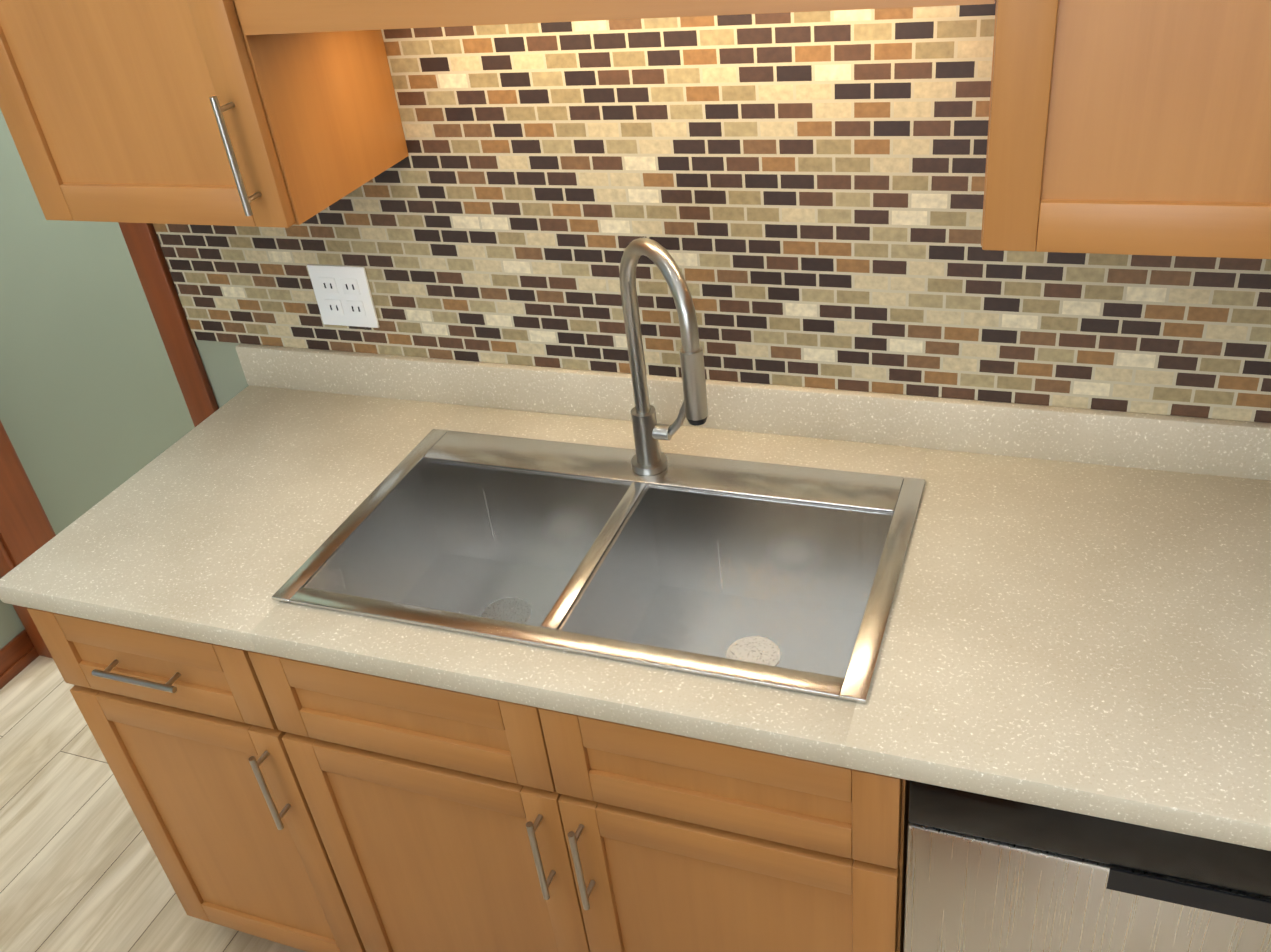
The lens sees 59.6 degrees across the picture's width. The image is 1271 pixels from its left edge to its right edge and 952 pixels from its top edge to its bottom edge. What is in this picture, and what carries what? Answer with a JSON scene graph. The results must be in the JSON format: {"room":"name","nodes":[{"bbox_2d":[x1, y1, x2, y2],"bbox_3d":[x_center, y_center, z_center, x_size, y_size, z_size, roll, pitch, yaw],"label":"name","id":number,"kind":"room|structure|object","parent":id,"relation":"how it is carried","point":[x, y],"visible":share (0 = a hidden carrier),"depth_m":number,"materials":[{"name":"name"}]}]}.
{"room":"kitchen","nodes":[
{"label":"kitchen","id":0,"kind":"room"},
{"bbox_2d":[0,599,19,648],"bbox_3d":[-2.908,0.944,0.032,0.210,2.740,9.460,6,35,20],"label":"wall","id":1,"kind":"structure","parent":0,"point":[8,631],"depth_m":2.93,"materials":[{"name":"green paint"}]},
{"bbox_2d":[0,629,38,688],"bbox_3d":[-2.931,2.477,0.124,0.023,0.085,7.529,6,35,20],"label":"baseboard","id":2,"kind":"structure","parent":1,"relation":"attached to","point":[18,653],"depth_m":2.93,"materials":[{"name":"brown wood"}]},
{"bbox_2d":[0,109,248,631],"bbox_3d":[0.079,-0.491,1.655,3.930,2.740,0.150,6,35,20],"label":"wall","id":3,"kind":"structure","parent":0,"point":[94,410],"depth_m":3.04,"materials":[{"name":"green paint"}]},
{"bbox_2d":[0,222,218,657],"bbox_3d":[-1.275,-0.385,2.348,0.930,2.110,0.156,6,35,20],"label":"door frame","id":4,"kind":"structure","parent":3,"relation":"attached to","point":[26,530],"depth_m":2.23,"materials":[{"name":"brown wood"}]},
{"bbox_2d":[0,0,408,227],"bbox_3d":[-0.669,-0.746,1.505,0.449,0.741,0.361,6,35,20],"label":"upper cabinet","id":5,"kind":"object","parent":3,"relation":"attached to","point":[198,112],"visible":1,"depth_m":1.52,"materials":[{"name":"brown wood"}]},
{"bbox_2d":[235,0,995,34],"bbox_3d":[-0.053,-0.780,1.203,0.901,0.491,0.361,6,35,20],"label":"valance","id":6,"kind":"object","parent":3,"relation":"attached to","point":[259,17],"visible":1,"depth_m":1.27,"materials":[{"name":"brown wood"}]},
{"bbox_2d":[153,2,1270,422],"bbox_3d":[0.485,-0.564,1.342,3.004,1.087,0.007,6,35,20],"label":"tile backsplash","id":7,"kind":"structure","parent":3,"relation":"attached to","point":[799,196],"depth_m":1.59,"materials":[{"name":"tile"}]},
{"bbox_2d":[307,264,379,327],"bbox_3d":[-0.516,-0.317,1.959,0.118,0.115,0.008,6,35,20],"label":"electrical outlet","id":8,"kind":"object","parent":7,"relation":"attached to","point":[343,295],"visible":1,"depth_m":1.96,"materials":[{"name":"white plastic"}]},
{"bbox_2d":[981,0,1270,258],"bbox_3d":[0.808,-0.581,0.954,0.915,0.741,0.361,6,35,20],"label":"upper cabinet","id":9,"kind":"object","parent":3,"relation":"attached to","point":[1133,127],"visible":1,"depth_m":1.09,"materials":[{"name":"brown wood"}]},
{"bbox_2d":[0,655,305,951],"bbox_3d":[-0.367,1.616,1.078,4.358,0.060,12.100,6,35,20],"label":"floor","id":10,"kind":"structure","parent":0,"point":[81,869],"depth_m":2.42,"materials":[{"name":"beige wood"}]},
{"bbox_2d":[27,608,365,951],"bbox_3d":[-0.596,0.420,2.095,0.418,0.887,0.666,6,35,20],"label":"base cabinet","id":11,"kind":"object","parent":10,"relation":"on","point":[188,735],"visible":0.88,"depth_m":1.81,"materials":[{"name":"brown wood"}]},
{"bbox_2d":[248,651,908,951],"bbox_3d":[0.025,0.489,1.863,0.912,0.887,0.666,6,35,20],"label":"base cabinet","id":12,"kind":"object","parent":10,"relation":"on","point":[445,820],"visible":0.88,"depth_m":1.52,"materials":[{"name":"brown wood"}]},
{"bbox_2d":[0,343,1270,850],"bbox_3d":[0.484,0.127,1.394,2.899,0.122,0.675,6,35,20],"label":"countertop","id":13,"kind":"structure","parent":12,"relation":"on","point":[1080,619],"depth_m":1.35,"materials":[{"name":"stone"}]},
{"bbox_2d":[272,429,925,702],"bbox_3d":[-0.033,0.170,1.646,0.832,0.200,0.467,6,35,20],"label":"sink","id":14,"kind":"object","parent":13,"relation":"in","point":[785,577],"visible":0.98,"depth_m":1.70,"materials":[{"name":"silver metal"}]},
{"bbox_2d":[619,237,707,475],"bbox_3d":[0.037,-0.148,1.572,0.171,0.396,0.156,6,35,20],"label":"faucet","id":15,"kind":"object","parent":14,"relation":"on","point":[649,458],"visible":1,"depth_m":1.55,"materials":[{"name":"silver metal"}]},
{"bbox_2d":[903,780,1270,951],"bbox_3d":[0.733,0.569,1.600,0.594,0.884,0.606,6,35,20],"label":"dishwasher","id":16,"kind":"object","parent":10,"relation":"on","point":[985,873],"visible":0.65,"depth_m":1.24,"materials":[{"name":"silver metal"}]}
]}

